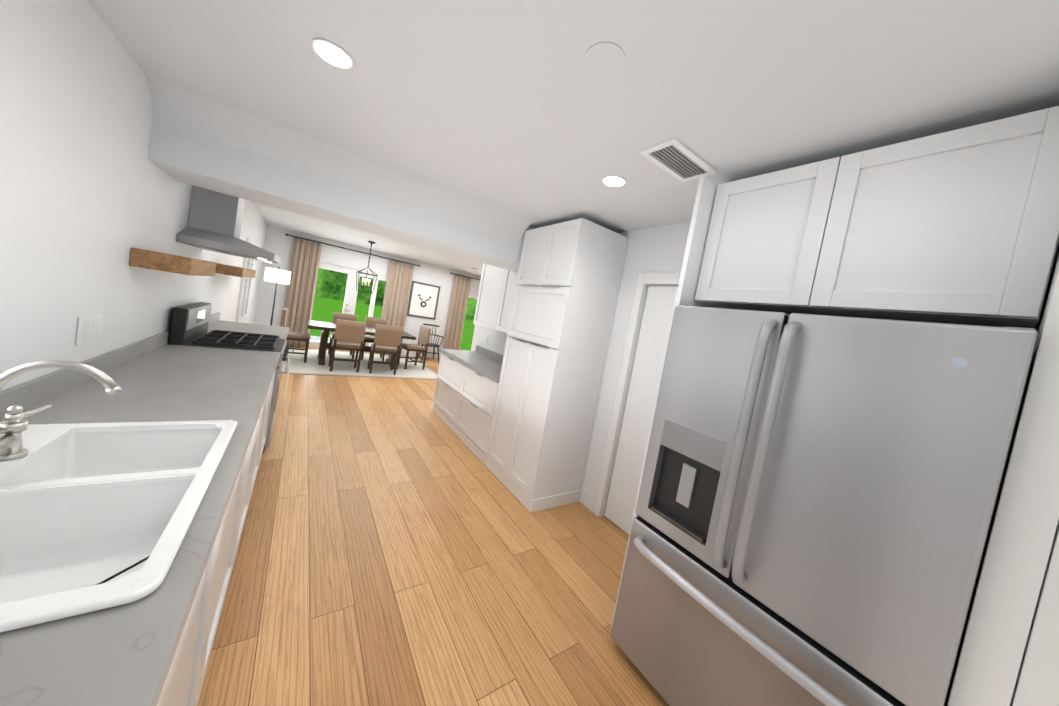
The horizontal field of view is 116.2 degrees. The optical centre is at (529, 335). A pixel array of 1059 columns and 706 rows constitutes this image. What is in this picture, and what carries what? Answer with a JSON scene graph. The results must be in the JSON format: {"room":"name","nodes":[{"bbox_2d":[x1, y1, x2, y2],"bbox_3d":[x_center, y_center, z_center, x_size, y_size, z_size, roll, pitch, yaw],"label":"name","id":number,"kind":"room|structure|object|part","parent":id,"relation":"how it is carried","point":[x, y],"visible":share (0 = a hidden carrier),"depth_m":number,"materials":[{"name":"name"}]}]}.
{"room":"dining room and kitchen","nodes":[
{"label":"dining room and kitchen","id":0,"kind":"room"},
{"bbox_2d":[0,0,267,390],"bbox_3d":[-2.691,-0.313,2.359,0.120,2.600,11.840,8,3,-35],"label":"wall","id":1,"kind":"structure","parent":0,"point":[91,195],"depth_m":1.39,"materials":[{"name":"paint"}]},
{"bbox_2d":[76,313,102,344],"bbox_3d":[-2.107,-0.034,1.582,0.008,0.130,0.200,8,3,-35],"label":"electrical outlet","id":2,"kind":"object","parent":1,"relation":"attached to","point":[89,328],"visible":0.98,"depth_m":1.57,"materials":[{"name":"paint"}]},
{"bbox_2d":[129,247,216,275],"bbox_3d":[-2.327,-0.477,2.193,0.243,0.105,0.670,8,3,-35],"label":"shelf","id":3,"kind":"object","parent":1,"relation":"attached to","point":[149,259],"visible":0.98,"depth_m":1.94,"materials":[{"name":"brown wood"}]},
{"bbox_2d":[176,185,280,263],"bbox_3d":[-2.514,-1.163,2.895,0.578,0.916,0.760,8,3,-35],"label":"range hood","id":4,"kind":"object","parent":1,"relation":"attached to","point":[215,221],"visible":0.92,"depth_m":2.68,"materials":[{"name":"metal"}]},
{"bbox_2d":[215,263,255,277],"bbox_3d":[-3.526,-0.777,3.971,0.243,0.105,1.100,8,3,-35],"label":"shelf","id":5,"kind":"object","parent":1,"relation":"attached to","point":[234,271],"visible":0.81,"depth_m":3.55,"materials":[{"name":"brown wood"}]},
{"bbox_2d":[236,238,255,321],"bbox_3d":[-4.660,-0.915,5.436,0.032,1.300,0.900,8,3,-35],"label":"window shutter","id":6,"kind":"object","parent":1,"relation":"attached to","point":[243,314],"visible":0.73,"depth_m":5.40,"materials":[{"name":"paint"}]},
{"bbox_2d":[255,225,480,353],"bbox_3d":[-3.021,-0.715,9.206,7.040,2.600,0.120,8,3,-35],"label":"wall","id":7,"kind":"structure","parent":0,"point":[278,242],"depth_m":8.10,"materials":[{"name":"paint"}]},
{"bbox_2d":[308,262,386,350],"bbox_3d":[-4.488,-0.642,8.199,1.796,2.048,0.129,8,3,-35],"label":"window","id":8,"kind":"structure","parent":7,"relation":"in","point":[350,298],"depth_m":8.17,"materials":[{"name":"paint"}]},
{"bbox_2d":[285,233,479,279],"bbox_3d":[-2.698,-1.847,9.082,6.515,0.050,0.123,8,3,-35],"label":"curtain rod","id":9,"kind":"object","parent":7,"relation":"attached to","point":[286,234],"visible":0.96,"depth_m":8.02,"materials":[{"name":"black metal"}]},
{"bbox_2d":[284,237,321,347],"bbox_3d":[-5.200,-0.949,7.498,0.532,2.435,0.092,8,3,-35],"label":"curtain","id":10,"kind":"object","parent":9,"relation":"hanging from","point":[303,270],"visible":0.79,"depth_m":7.49,"materials":[{"name":"fabric"}]},
{"bbox_2d":[379,260,413,353],"bbox_3d":[-3.531,-0.714,8.664,0.612,2.435,0.092,8,3,-35],"label":"curtain","id":11,"kind":"object","parent":9,"relation":"hanging from","point":[397,292],"visible":0.67,"depth_m":8.64,"materials":[{"name":"fabric"}]},
{"bbox_2d":[443,275,470,349],"bbox_3d":[-2.130,-0.517,9.642,0.513,2.435,0.092,8,3,-35],"label":"curtain","id":12,"kind":"object","parent":9,"relation":"hanging from","point":[457,311],"visible":0.92,"depth_m":9.62,"materials":[{"name":"fabric"}]},
{"bbox_2d":[401,350,440,357],"bbox_3d":[-3.050,0.530,9.314,2.080,0.130,0.016,8,3,-35],"label":"baseboard","id":13,"kind":"structure","parent":7,"relation":"attached to","point":[411,353],"depth_m":9.29,"materials":[{"name":"paint"}]},
{"bbox_2d":[407,281,440,319],"bbox_3d":[-2.922,-0.974,9.135,0.780,0.950,0.030,8,3,-35],"label":"picture frame","id":14,"kind":"object","parent":7,"relation":"attached to","point":[423,300],"visible":1,"depth_m":9.13,"materials":[{"name":"black"}]},
{"bbox_2d":[468,293,477,298],"bbox_3d":[-1.426,-0.213,10.373,1.596,2.048,0.070,8,3,-35],"label":"window","id":15,"kind":"structure","parent":7,"relation":"in","point":[473,295],"depth_m":9.97,"materials":[{"name":"paint"}]},
{"bbox_2d":[197,347,668,705],"bbox_3d":[-0.009,1.425,4.462,7.280,0.100,11.840,8,3,-35],"label":"floor","id":16,"kind":"structure","parent":0,"point":[400,544],"depth_m":1.91,"materials":[{"name":"brown wood"}]},
{"bbox_2d":[157,446,248,705],"bbox_3d":[-1.325,0.879,0.877,0.688,0.874,1.278,8,3,-35],"label":"base cabinet","id":17,"kind":"object","parent":16,"relation":"on","point":[183,683],"visible":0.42,"depth_m":0.92,"materials":[{"name":"white wood"}]},
{"bbox_2d":[169,302,289,452],"bbox_3d":[-2.685,0.365,3.038,0.757,1.200,0.760,8,3,-35],"label":"range","id":18,"kind":"object","parent":16,"relation":"on","point":[189,324],"visible":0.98,"depth_m":2.88,"materials":[{"name":"black metal"}]},
{"bbox_2d":[233,389,268,565],"bbox_3d":[-1.844,0.749,1.646,0.688,0.874,0.593,8,3,-35],"label":"base cabinet","id":19,"kind":"object","parent":16,"relation":"on","point":[257,443],"depth_m":1.97,"materials":[{"name":"white wood"}]},
{"bbox_2d":[257,378,272,472],"bbox_3d":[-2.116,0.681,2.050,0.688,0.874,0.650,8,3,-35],"label":"base cabinet","id":20,"kind":"object","parent":16,"relation":"on","point":[271,384],"depth_m":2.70,"materials":[{"name":"white wood"}]},
{"bbox_2d":[261,372,274,456],"bbox_3d":[-2.388,0.613,2.453,0.688,0.874,0.591,8,3,-35],"label":"base cabinet","id":21,"kind":"object","parent":16,"relation":"on","point":[274,372],"depth_m":2.84,"materials":[{"name":"white wood"}]},
{"bbox_2d":[264,267,290,325],"bbox_3d":[-4.675,-0.398,6.000,0.370,1.719,0.370,8,3,-35],"label":"floor lamp","id":22,"kind":"object","parent":16,"relation":"on","point":[277,276],"visible":0.71,"depth_m":5.84,"materials":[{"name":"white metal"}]},
{"bbox_2d":[282,347,437,379],"bbox_3d":[-3.664,0.591,7.166,2.950,0.010,2.520,8,3,-35],"label":"rug","id":23,"kind":"object","parent":16,"relation":"on","point":[298,365],"visible":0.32,"depth_m":6.71,"materials":[{"name":"fabric"}]},
{"bbox_2d":[280,308,310,362],"bbox_3d":[-4.508,-0.012,6.348,0.482,0.960,0.484,8,3,-35],"label":"dining chair","id":24,"kind":"object","parent":23,"relation":"on","point":[298,336],"visible":0.65,"depth_m":6.23,"materials":[{"name":"brown fabric"}]},
{"bbox_2d":[328,312,357,358],"bbox_3d":[-4.172,-0.006,7.406,0.484,0.960,0.482,8,3,-35],"label":"dining chair","id":25,"kind":"object","parent":23,"relation":"on","point":[344,316],"visible":0.46,"depth_m":7.46,"materials":[{"name":"brown fabric"}]},
{"bbox_2d":[328,319,366,372],"bbox_3d":[-3.480,0.172,6.292,0.484,0.960,0.482,8,3,-35],"label":"dining chair","id":26,"kind":"object","parent":23,"relation":"on","point":[349,336],"visible":1,"depth_m":6.11,"materials":[{"name":"brown fabric"}]},
{"bbox_2d":[308,320,415,368],"bbox_3d":[-3.594,0.219,7.016,1.958,0.756,1.008,8,3,-35],"label":"dining table","id":27,"kind":"object","parent":23,"relation":"on","point":[326,328],"visible":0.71,"depth_m":6.55,"materials":[{"name":"brown wood"}]},
{"bbox_2d":[361,316,387,361],"bbox_3d":[-3.639,0.071,7.754,0.484,0.960,0.482,8,3,-31],"label":"dining chair","id":28,"kind":"object","parent":23,"relation":"on","point":[372,322],"visible":0.44,"depth_m":7.82,"materials":[{"name":"brown fabric"}]},
{"bbox_2d":[368,324,402,374],"bbox_3d":[-2.912,0.254,6.640,0.484,0.960,0.482,8,3,-31],"label":"dining chair","id":29,"kind":"object","parent":23,"relation":"on","point":[387,339],"visible":1,"depth_m":6.45,"materials":[{"name":"brown fabric"}]},
{"bbox_2d":[397,326,430,369],"bbox_3d":[-2.664,0.250,7.588,0.482,0.960,0.484,7,4,-43],"label":"dining chair","id":30,"kind":"object","parent":23,"relation":"on","point":[424,335],"visible":0.92,"depth_m":7.56,"materials":[{"name":"brown fabric"}]},
{"bbox_2d":[418,324,443,361],"bbox_3d":[-2.699,0.188,8.985,0.572,0.962,0.550,8,3,-35],"label":"chair","id":31,"kind":"object","parent":16,"relation":"on","point":[433,346],"visible":0.67,"depth_m":9.03,"materials":[{"name":"black metal"}]},
{"bbox_2d":[432,353,463,429],"bbox_3d":[-0.894,0.765,4.653,0.572,0.874,0.883,8,3,-35],"label":"base cabinet","id":32,"kind":"object","parent":16,"relation":"on","point":[447,389],"depth_m":4.49,"materials":[{"name":"wood"}]},
{"bbox_2d":[439,345,503,382],"bbox_3d":[-0.578,0.315,4.270,0.596,0.154,1.796,8,3,-35],"label":"countertop","id":33,"kind":"structure","parent":32,"relation":"on","point":[485,362],"depth_m":4.35,"materials":[{"name":"stone"}]},
{"bbox_2d":[452,366,498,464],"bbox_3d":[-0.405,0.887,3.928,0.572,0.874,0.883,8,3,-35],"label":"base cabinet","id":34,"kind":"object","parent":16,"relation":"on","point":[464,400],"depth_m":3.74,"materials":[{"name":"wood"}]},
{"bbox_2d":[485,218,628,511],"bbox_3d":[0.207,0.237,3.172,0.584,2.440,0.847,8,3,-35],"label":"pantry cabinet","id":35,"kind":"object","parent":16,"relation":"on","point":[567,287],"visible":1,"depth_m":2.88,"materials":[{"name":"wood"}]},
{"bbox_2d":[611,176,716,625],"bbox_3d":[0.958,0.431,1.940,0.718,2.440,0.026,8,3,-35],"label":"end panel","id":36,"kind":"object","parent":16,"relation":"on","point":[697,238],"visible":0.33,"depth_m":1.72,"materials":[{"name":"white wood"}]},
{"bbox_2d":[611,305,1037,705],"bbox_3d":[1.109,0.823,1.445,0.889,1.769,0.969,8,3,-35],"label":"refrigerator","id":37,"kind":"object","parent":16,"relation":"on","point":[816,501],"visible":1,"depth_m":1.10,"materials":[{"name":"metal"}]},
{"bbox_3d":[0.729,0.398,1.433,0.150,1.055,0.449,8,3,-35],"label":"door","id":38,"kind":"part","parent":37,"relation":"part of","materials":[{"name":"silver metal"}]},
{"bbox_3d":[0.721,1.287,1.261,0.154,0.640,0.969,8,3,-35],"label":"drawer","id":39,"kind":"part","parent":37,"relation":"part of","materials":[{"name":"silver metal"}]},
{"bbox_2d":[944,243,1058,705],"bbox_3d":[1.779,0.639,0.661,0.788,2.440,0.998,8,3,-35],"label":"tall cabinet","id":40,"kind":"object","parent":16,"relation":"on","point":[1008,653],"visible":0.82,"depth_m":0.82,"materials":[{"name":"wood"}]},
{"bbox_3d":[-0.077,1.191,-0.972,0.689,0.874,2.018,8,3,-35],"label":"base cabinet","id":41,"kind":"object","parent":16,"relation":"on","visible":0},
{"bbox_2d":[0,332,280,705],"bbox_3d":[-0.940,0.455,0.428,0.708,0.134,5.476,8,3,-35],"label":"countertop","id":42,"kind":"structure","parent":41,"relation":"on","point":[122,655],"depth_m":0.86,"materials":[{"name":"stone"}]},
{"bbox_2d":[0,360,122,460],"bbox_3d":[-1.280,0.222,0.859,0.250,0.306,0.429,8,3,-35],"label":"faucet","id":43,"kind":"object","parent":42,"relation":"on","point":[13,426],"visible":1,"depth_m":0.92,"materials":[{"name":"silver metal"}]},
{"bbox_2d":[0,420,237,632],"bbox_3d":[-1.233,0.489,0.865,0.580,0.203,0.950,8,3,-35],"label":"sink","id":44,"kind":"object","parent":42,"relation":"in","point":[96,516],"visible":0.77,"depth_m":0.90,"materials":[{"name":"ceramic"}]},
{"bbox_3d":[-3.255,0.396,3.739,0.689,0.874,1.006,8,3,-35],"label":"base cabinet","id":45,"kind":"object","parent":16,"relation":"on","visible":0},
{"bbox_2d":[207,312,288,340],"bbox_3d":[-3.168,-0.103,3.731,0.708,0.134,1.036,8,3,-35],"label":"countertop","id":46,"kind":"structure","parent":45,"relation":"on","point":[215,323],"depth_m":3.76,"materials":[{"name":"stone"}]},
{"bbox_2d":[87,0,1058,275],"bbox_3d":[0.450,-1.181,4.331,7.280,0.200,11.840,8,3,-35],"label":"ceiling","id":47,"kind":"structure","parent":0,"point":[519,108],"depth_m":1.27,"materials":[{"name":"paint"}]},
{"bbox_2d":[312,38,353,68],"bbox_3d":[-0.801,-1.144,1.344,0.148,0.007,0.148,8,3,-35],"label":"recessed light","id":48,"kind":"object","parent":47,"relation":"in","point":[331,53],"visible":1,"depth_m":1.33,"materials":[{"name":"paint"}]},
{"bbox_2d":[144,70,533,270],"bbox_3d":[-0.966,-1.104,2.896,3.120,0.500,0.750,8,3,-35],"label":"soffit","id":49,"kind":"structure","parent":47,"relation":"attached to","point":[197,139],"depth_m":2.19,"materials":[{"name":"paint"}]},
{"bbox_2d":[356,241,377,293],"bbox_3d":[-3.393,-1.444,6.932,0.366,1.065,0.366,8,3,-35],"label":"pendant lantern","id":50,"kind":"object","parent":47,"relation":"hanging from","point":[372,243],"visible":1,"depth_m":6.91,"materials":[{"name":"black metal"}]},
{"bbox_2d":[585,42,625,75],"bbox_3d":[0.259,-0.950,1.136,0.140,0.003,0.140,8,3,-35],"label":"smoke detector","id":51,"kind":"object","parent":47,"relation":"attached to","point":[605,58],"visible":1,"depth_m":1.13,"materials":[{"name":"paint"}]},
{"bbox_2d":[602,175,625,186],"bbox_3d":[0.517,-0.947,2.023,0.148,0.007,0.148,8,3,-35],"label":"recessed light","id":52,"kind":"object","parent":47,"relation":"in","point":[614,181],"visible":1,"depth_m":2.01,"materials":[{"name":"paint"}]},
{"bbox_2d":[640,138,716,181],"bbox_3d":[0.762,-0.883,1.682,0.385,0.013,0.192,8,3,-35],"label":"ceiling vent","id":53,"kind":"object","parent":47,"relation":"in","point":[678,159],"visible":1,"depth_m":1.66,"materials":[{"name":"metal"}]},
{"bbox_2d":[471,222,690,516],"bbox_3d":[1.161,0.362,2.404,0.120,2.600,7.220,8,3,-35],"label":"wall","id":54,"kind":"structure","parent":0,"point":[657,249],"depth_m":2.88,"materials":[{"name":"paint"}]},
{"bbox_2d":[473,263,500,328],"bbox_3d":[-0.356,-0.572,4.349,0.348,0.980,0.727,8,3,-35],"label":"upper cabinet","id":55,"kind":"object","parent":54,"relation":"attached to","point":[491,275],"depth_m":4.34,"materials":[{"name":"white wood"}]},
{"bbox_2d":[493,268,517,332],"bbox_3d":[-0.024,-0.489,3.857,0.348,0.980,0.727,8,3,-35],"label":"upper cabinet","id":56,"kind":"object","parent":54,"relation":"attached to","point":[497,286],"depth_m":3.95,"materials":[{"name":"white wood"}]},
{"bbox_2d":[591,272,680,534],"bbox_3d":[0.992,0.569,2.544,0.108,2.120,0.820,8,3,-35],"label":"door frame","id":57,"kind":"structure","parent":54,"relation":"attached to","point":[642,393],"depth_m":2.73,"materials":[{"name":"paint"}]},
{"bbox_2d":[695,106,1058,328],"bbox_3d":[1.454,-0.388,1.499,0.599,0.615,1.012,8,3,-35],"label":"upper cabinet","id":58,"kind":"object","parent":54,"relation":"attached to","point":[959,226],"visible":0.92,"depth_m":1.17,"materials":[{"name":"white wood"}]},
{"label":"outside","id":59,"kind":"structure","parent":0,"visible":0},
{"bbox_2d":[309,335,465,350],"bbox_3d":[-3.832,0.524,10.329,18.000,0.170,2.280,8,3,-35],"label":"patio","id":60,"kind":"structure","parent":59,"point":[315,338],"depth_m":9.53,"materials":[{"name":"white concrete"}]},
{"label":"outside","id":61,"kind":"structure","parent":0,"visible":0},
{"bbox_2d":[310,297,474,350],"bbox_3d":[-7.795,-1.066,28.631,140.000,0.120,32.600,8,3,-35],"label":"grass","id":62,"kind":"structure","parent":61,"point":[324,309],"depth_m":22.45,"materials":[{"name":"green plant"}]},
{"bbox_2d":[315,268,476,320],"bbox_3d":[-14.432,-17.249,41.396,140.000,32.000,0.200,8,3,-35],"label":"trees","id":63,"kind":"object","parent":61,"point":[330,284],"depth_m":38.40,"materials":[{"name":"green plant"}]}
]}

